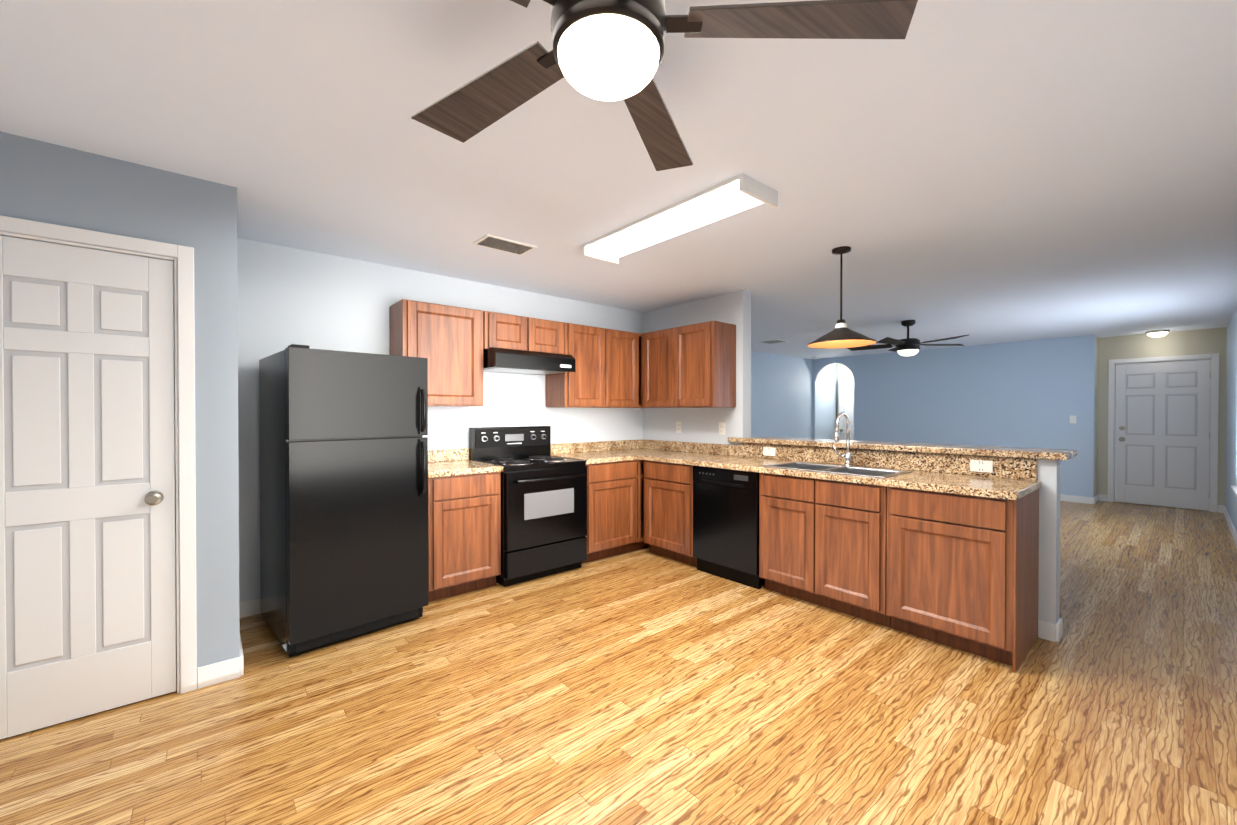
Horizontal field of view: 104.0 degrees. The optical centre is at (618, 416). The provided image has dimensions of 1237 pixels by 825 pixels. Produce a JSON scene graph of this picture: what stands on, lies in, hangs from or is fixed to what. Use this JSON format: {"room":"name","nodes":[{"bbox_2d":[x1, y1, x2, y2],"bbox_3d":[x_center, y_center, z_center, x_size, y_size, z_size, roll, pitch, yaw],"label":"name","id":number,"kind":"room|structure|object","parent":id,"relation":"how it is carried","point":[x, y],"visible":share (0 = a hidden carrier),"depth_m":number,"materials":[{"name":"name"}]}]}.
{"room":"kitchen","nodes":[
{"label":"kitchen","id":0,"kind":"room"},
{"bbox_2d":[0,131,243,667],"bbox_3d":[-2.362,0.085,2.094,1.120,2.440,0.120,0,1,-40],"label":"wall","id":1,"kind":"structure","parent":0,"point":[40,181],"depth_m":2.32,"materials":[{"name":"grey paint"}]},
{"bbox_2d":[0,235,176,739],"bbox_3d":[-2.323,0.286,2.088,0.600,2.022,0.165,0,1,-40],"label":"pantry door","id":2,"kind":"structure","parent":1,"relation":"in","point":[87,520],"depth_m":2.08,"materials":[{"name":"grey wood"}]},
{"bbox_2d":[0,215,196,693],"bbox_3d":[-2.339,0.254,2.115,0.736,2.103,0.152,0,1,-40],"label":"door frame","id":3,"kind":"structure","parent":1,"relation":"attached to","point":[185,474],"depth_m":2.27,"materials":[{"name":"white wood"}]},
{"bbox_2d":[197,494,1236,688],"bbox_3d":[1.938,1.235,4.782,11.200,0.100,5.450,0,1,-40],"label":"baseboard","id":4,"kind":"structure","parent":1,"relation":"attached to","point":[219,672],"depth_m":2.79,"materials":[{"name":"white"}]},
{"bbox_2d":[244,239,643,600],"bbox_3d":[-1.572,0.072,3.925,5.000,2.440,0.120,0,1,-40],"label":"wall","id":5,"kind":"structure","parent":0,"point":[254,301],"depth_m":3.61,"materials":[{"name":"grey paint"}]},
{"bbox_2d":[432,424,440,437],"bbox_3d":[-1.477,0.122,3.922,0.072,0.115,0.008,0,1,-40],"label":"electrical outlet","id":6,"kind":"object","parent":5,"relation":"attached to","point":[436,430],"visible":1,"depth_m":3.92,"materials":[{"name":"white plastic"}]},
{"bbox_2d":[401,299,488,406],"bbox_3d":[-1.403,-0.457,3.754,0.609,0.760,0.347,0,1,-40],"label":"upper cabinet","id":7,"kind":"object","parent":5,"relation":"attached to","point":[453,339],"depth_m":3.65,"materials":[{"name":"brown wood"}]},
{"bbox_2d":[489,312,576,407],"bbox_3d":[-0.857,-0.461,4.220,0.903,0.760,0.347,0,1,-40],"label":"upper cabinet","id":8,"kind":"object","parent":5,"relation":"attached to","point":[506,331],"depth_m":4.21,"materials":[{"name":"brown wood"}]},
{"bbox_2d":[483,347,574,374],"bbox_3d":[-0.821,-0.460,4.148,0.752,0.157,0.505,0,1,-40],"label":"range hood","id":9,"kind":"object","parent":8,"relation":"attached to","point":[500,360],"visible":0.79,"depth_m":3.94,"materials":[{"name":"black metal"}]},
{"bbox_2d":[561,324,604,407],"bbox_3d":[-0.383,-0.464,4.625,0.524,0.760,0.347,0,1,-40],"label":"upper cabinet","id":10,"kind":"object","parent":5,"relation":"attached to","point":[588,337],"depth_m":4.50,"materials":[{"name":"brown wood"}]},
{"bbox_2d":[601,328,640,407],"bbox_3d":[-0.063,-0.466,4.887,0.567,0.760,0.364,0,1,-40],"label":"upper cabinet","id":11,"kind":"object","parent":5,"relation":"attached to","point":[620,350],"depth_m":4.76,"materials":[{"name":"brown wood"}]},
{"bbox_2d":[0,501,1236,824],"bbox_3d":[2.210,1.331,5.311,12.800,0.100,6.700,0,1,-40],"label":"floor","id":12,"kind":"structure","parent":0,"point":[640,687],"depth_m":2.09,"materials":[{"name":"brown wood"}]},
{"bbox_2d":[259,344,427,656],"bbox_3d":[-1.727,0.457,3.051,0.862,1.682,0.740,0,1,45],"label":"refrigerator","id":13,"kind":"object","parent":12,"relation":"on","point":[343,498],"visible":1,"depth_m":2.76,"materials":[{"name":"black metal"}]},
{"bbox_2d":[428,472,500,601],"bbox_3d":[-1.274,0.853,3.678,0.535,0.880,0.608,0,1,-40],"label":"base cabinet","id":14,"kind":"object","parent":12,"relation":"on","point":[464,533],"depth_m":3.44,"materials":[{"name":"brown wood"}]},
{"bbox_2d":[428,448,502,477],"bbox_3d":[-1.279,0.341,3.671,0.554,0.140,0.645,0,1,-40],"label":"countertop","id":15,"kind":"structure","parent":14,"relation":"on","point":[441,462],"depth_m":3.71,"materials":[{"name":"stone"}]},
{"bbox_2d":[469,426,586,586],"bbox_3d":[-0.741,0.693,4.065,0.768,1.195,0.719,0,1,-40],"label":"range","id":16,"kind":"object","parent":12,"relation":"on","point":[543,512],"visible":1,"depth_m":3.87,"materials":[{"name":"black metal"}]},
{"bbox_2d":[582,464,591,563],"bbox_3d":[-0.772,0.850,4.106,0.861,0.880,0.608,0,1,-40],"label":"base cabinet","id":17,"kind":"object","parent":12,"relation":"on","point":[589,466],"depth_m":4.16,"materials":[{"name":"brown wood"}]},
{"bbox_2d":[592,460,649,560],"bbox_3d":[0.002,0.845,4.767,1.250,0.880,0.608,0,1,-40],"label":"base cabinet","id":18,"kind":"object","parent":12,"relation":"on","point":[617,487],"depth_m":4.38,"materials":[{"name":"brown wood"}]},
{"bbox_2d":[644,460,687,563],"bbox_3d":[0.651,0.847,4.475,0.608,0.880,0.610,0,1,-40],"label":"base cabinet","id":19,"kind":"object","parent":12,"relation":"on","point":[665,484],"depth_m":4.29,"materials":[{"name":"brown wood"}]},
{"bbox_2d":[551,441,639,463],"bbox_3d":[-0.254,0.335,4.544,0.594,0.140,0.649,0,1,-40],"label":"countertop","id":20,"kind":"structure","parent":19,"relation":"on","point":[599,451],"depth_m":4.72,"materials":[{"name":"stone"}]},
{"bbox_2d":[612,439,1039,499],"bbox_3d":[1.120,0.327,3.906,0.667,0.166,3.402,0,1,-40],"label":"countertop","id":21,"kind":"structure","parent":19,"relation":"on","point":[1008,478],"depth_m":3.33,"materials":[{"name":"stone"}]},
{"bbox_2d":[763,447,774,455],"bbox_3d":[1.301,0.305,4.171,0.008,0.072,0.115,0,1,-40],"label":"outlet","id":22,"kind":"object","parent":21,"relation":"attached to","point":[768,451],"visible":1,"depth_m":4.17,"materials":[{"name":"white plastic"}]},
{"bbox_2d":[764,461,913,477],"bbox_3d":[1.530,0.464,3.414,0.500,0.196,0.840,0,1,-40],"label":"sink","id":23,"kind":"object","parent":21,"relation":"in","point":[849,470],"visible":0.31,"depth_m":3.44,"materials":[{"name":"silver metal"}]},
{"bbox_2d":[833,412,852,465],"bbox_3d":[1.596,0.167,3.518,0.231,0.396,0.135,0,1,-40],"label":"faucet","id":24,"kind":"object","parent":21,"relation":"on","point":[847,456],"visible":1,"depth_m":3.53,"materials":[{"name":"silver metal"}]},
{"bbox_2d":[970,460,992,472],"bbox_3d":[2.275,0.313,3.030,0.008,0.072,0.115,0,1,-40],"label":"outlet","id":25,"kind":"object","parent":21,"relation":"attached to","point":[980,466],"visible":1,"depth_m":3.03,"materials":[{"name":"white plastic"}]},
{"bbox_2d":[688,465,696,566],"bbox_3d":[1.053,0.851,4.003,0.608,0.880,0.706,0,1,-40],"label":"base cabinet","id":26,"kind":"object","parent":12,"relation":"on","point":[692,561],"depth_m":4.07,"materials":[{"name":"brown wood"}]},
{"bbox_2d":[693,466,760,588],"bbox_3d":[1.043,0.854,3.995,0.620,0.875,0.614,0,1,-40],"label":"dishwasher","id":27,"kind":"object","parent":12,"relation":"on","point":[725,523],"visible":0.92,"depth_m":3.78,"materials":[{"name":"black metal"}]},
{"bbox_2d":[759,473,875,621],"bbox_3d":[1.556,0.855,3.415,0.608,0.880,0.918,0,1,-40],"label":"base cabinet","id":28,"kind":"object","parent":12,"relation":"on","point":[815,535],"depth_m":3.22,"materials":[{"name":"brown wood"}]},
{"bbox_2d":[1024,481,1041,495],"bbox_3d":[2.008,0.398,2.862,0.420,0.040,0.660,0,1,-40],"label":"countertop","id":29,"kind":"structure","parent":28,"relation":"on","point":[1027,490],"depth_m":2.66,"materials":[{"name":"stone"}]},
{"bbox_2d":[872,485,1038,672],"bbox_3d":[2.014,0.859,2.878,0.608,0.880,0.655,0,1,-40],"label":"base cabinet","id":30,"kind":"object","parent":12,"relation":"on","point":[959,571],"depth_m":2.66,"materials":[{"name":"brown wood"}]},
{"bbox_2d":[0,0,1236,358],"bbox_3d":[2.210,-1.209,5.291,12.800,0.100,6.700,0,1,-40],"label":"ceiling","id":31,"kind":"structure","parent":0,"point":[976,172],"depth_m":2.05,"materials":[{"name":"white paint"}]},
{"bbox_2d":[473,234,536,255],"bbox_3d":[-0.755,-1.138,3.220,0.360,0.010,0.210,0,1,-40],"label":"ceiling vent","id":32,"kind":"object","parent":31,"relation":"in","point":[503,244],"visible":1,"depth_m":3.21,"materials":[{"name":"white plastic"}]},
{"bbox_2d":[411,0,917,170],"bbox_3d":[-0.063,-0.933,1.050,1.297,0.386,1.338,0,1,-40],"label":"ceiling fan","id":33,"kind":"object","parent":31,"relation":"hanging from","point":[607,50],"visible":1,"depth_m":1.09,"materials":[{"name":"brown wood"}]},
{"bbox_2d":[583,173,777,264],"bbox_3d":[0.286,-1.103,2.834,0.300,0.074,1.260,0,1,-40],"label":"fluorescent ceiling light","id":34,"kind":"object","parent":31,"relation":"attached to","point":[735,195],"visible":0.96,"depth_m":2.64,"materials":[{"name":"white plastic"}]},
{"bbox_2d":[759,339,787,343],"bbox_3d":[2.434,-1.171,7.586,0.320,0.010,0.320,0,1,-40],"label":"ceiling vent","id":35,"kind":"object","parent":31,"relation":"in","point":[773,341],"visible":1,"depth_m":7.55,"materials":[{"name":"white plastic"}]},
{"bbox_2d":[807,246,876,348],"bbox_3d":[1.526,-0.818,3.309,0.436,0.652,0.436,0,1,-40],"label":"pendant lamp","id":36,"kind":"object","parent":31,"relation":"hanging from","point":[841,335],"visible":1,"depth_m":3.29,"materials":[{"name":"brown metal"}]},
{"bbox_2d":[847,320,967,355],"bbox_3d":[3.495,-0.947,5.855,1.278,0.431,1.328,0,1,-40],"label":"room ceiling fan","id":37,"kind":"object","parent":31,"relation":"hanging from","point":[907,346],"visible":0.98,"depth_m":5.83,"materials":[{"name":"black"}]},
{"bbox_2d":[1146,330,1169,336],"bbox_3d":[7.402,-1.127,6.635,0.220,0.083,0.220,0,1,-40],"label":"ceiling light","id":38,"kind":"object","parent":31,"relation":"attached to","point":[1157,333],"visible":1,"depth_m":6.58,"materials":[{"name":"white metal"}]},
{"bbox_2d":[644,290,1067,640],"bbox_3d":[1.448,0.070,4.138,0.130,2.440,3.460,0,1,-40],"label":"wall","id":39,"kind":"structure","parent":0,"point":[1008,394],"depth_m":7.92,"materials":[{"name":"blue paint"}]},
{"bbox_2d":[641,329,664,407],"bbox_3d":[0.524,-0.465,4.843,0.349,0.760,0.540,0,1,-40],"label":"upper cabinet","id":40,"kind":"object","parent":39,"relation":"attached to","point":[652,343],"depth_m":4.80,"materials":[{"name":"brown wood"}]},
{"bbox_2d":[676,422,681,432],"bbox_3d":[0.623,0.113,4.998,0.008,0.115,0.072,0,1,-40],"label":"electrical outlet","id":41,"kind":"object","parent":39,"relation":"attached to","point":[678,427],"visible":1,"depth_m":4.99,"materials":[{"name":"white plastic"}]},
{"bbox_2d":[665,320,735,407],"bbox_3d":[0.783,-0.463,4.540,0.349,0.760,0.522,0,1,-40],"label":"upper cabinet","id":42,"kind":"object","parent":39,"relation":"attached to","point":[691,366],"depth_m":4.39,"materials":[{"name":"brown wood"}]},
{"bbox_2d":[719,422,724,434],"bbox_3d":[0.980,0.117,4.580,0.008,0.115,0.072,0,1,-40],"label":"electrical outlet","id":43,"kind":"object","parent":39,"relation":"attached to","point":[721,428],"visible":1,"depth_m":4.57,"materials":[{"name":"white plastic"}]},
{"bbox_2d":[727,437,1076,459],"bbox_3d":[1.912,0.221,3.719,0.400,0.040,2.320,0,1,-40],"label":"bar","id":44,"kind":"object","parent":39,"relation":"on","point":[1039,453],"visible":1,"depth_m":3.28,"materials":[{"name":"stone"}]},
{"bbox_2d":[1064,335,1095,496],"bbox_3d":[5.517,0.036,8.604,0.120,2.440,4.230,0,1,-40],"label":"wall","id":45,"kind":"structure","parent":0,"point":[1080,470],"depth_m":7.06,"materials":[{"name":"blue paint"}]},
{"bbox_2d":[839,380,853,439],"bbox_3d":[5.155,0.223,10.473,0.165,2.022,0.760,0,1,-40],"label":"hall door","id":46,"kind":"structure","parent":45,"relation":"in","point":[846,396],"depth_m":10.62,"materials":[{"name":"grey"}]},
{"bbox_2d":[1070,416,1075,422],"bbox_3d":[6.697,0.047,7.120,0.011,0.115,0.072,0,1,-40],"label":"light switch","id":47,"kind":"object","parent":45,"relation":"attached to","point":[1072,419],"visible":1,"depth_m":7.12,"materials":[{"name":"white plastic"}]},
{"bbox_2d":[1096,336,1099,493],"bbox_3d":[7.027,0.047,7.191,0.300,2.440,0.120,0,1,-40],"label":"wall","id":48,"kind":"structure","parent":0,"point":[1097,339],"depth_m":7.23,"materials":[{"name":"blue paint"}]},
{"bbox_2d":[1100,327,1223,504],"bbox_3d":[7.580,0.049,6.874,0.130,2.440,1.320,0,1,-40],"label":"wall","id":49,"kind":"structure","parent":0,"point":[1200,341],"depth_m":6.78,"materials":[{"name":"grey paint"}]},
{"bbox_2d":[1115,359,1209,510],"bbox_3d":[7.619,0.251,6.791,0.165,2.022,0.890,0,1,-40],"label":"entry door","id":50,"kind":"structure","parent":49,"relation":"in","point":[1162,423],"depth_m":6.76,"materials":[{"name":"grey wood"}]},
{"bbox_2d":[1107,353,1218,511],"bbox_3d":[7.639,0.218,6.814,0.152,2.103,1.026,0,1,-40],"label":"door frame","id":51,"kind":"structure","parent":49,"relation":"attached to","point":[1213,439],"depth_m":6.50,"materials":[{"name":"white wood"}]},
{"bbox_2d":[1224,308,1236,531],"bbox_3d":[3.758,0.081,2.665,11.470,2.440,0.120,0,1,-40],"label":"wall","id":52,"kind":"structure","parent":0,"point":[1230,332],"depth_m":5.67,"materials":[{"name":"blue paint"}]},
{"bbox_2d":[1231,486,1236,496],"bbox_3d":[5.866,-0.023,4.484,1.760,1.580,0.148,0,1,-40],"label":"window","id":53,"kind":"structure","parent":52,"relation":"in","point":[1234,488],"depth_m":4.85,"materials":[{"name":"white"}]}
]}

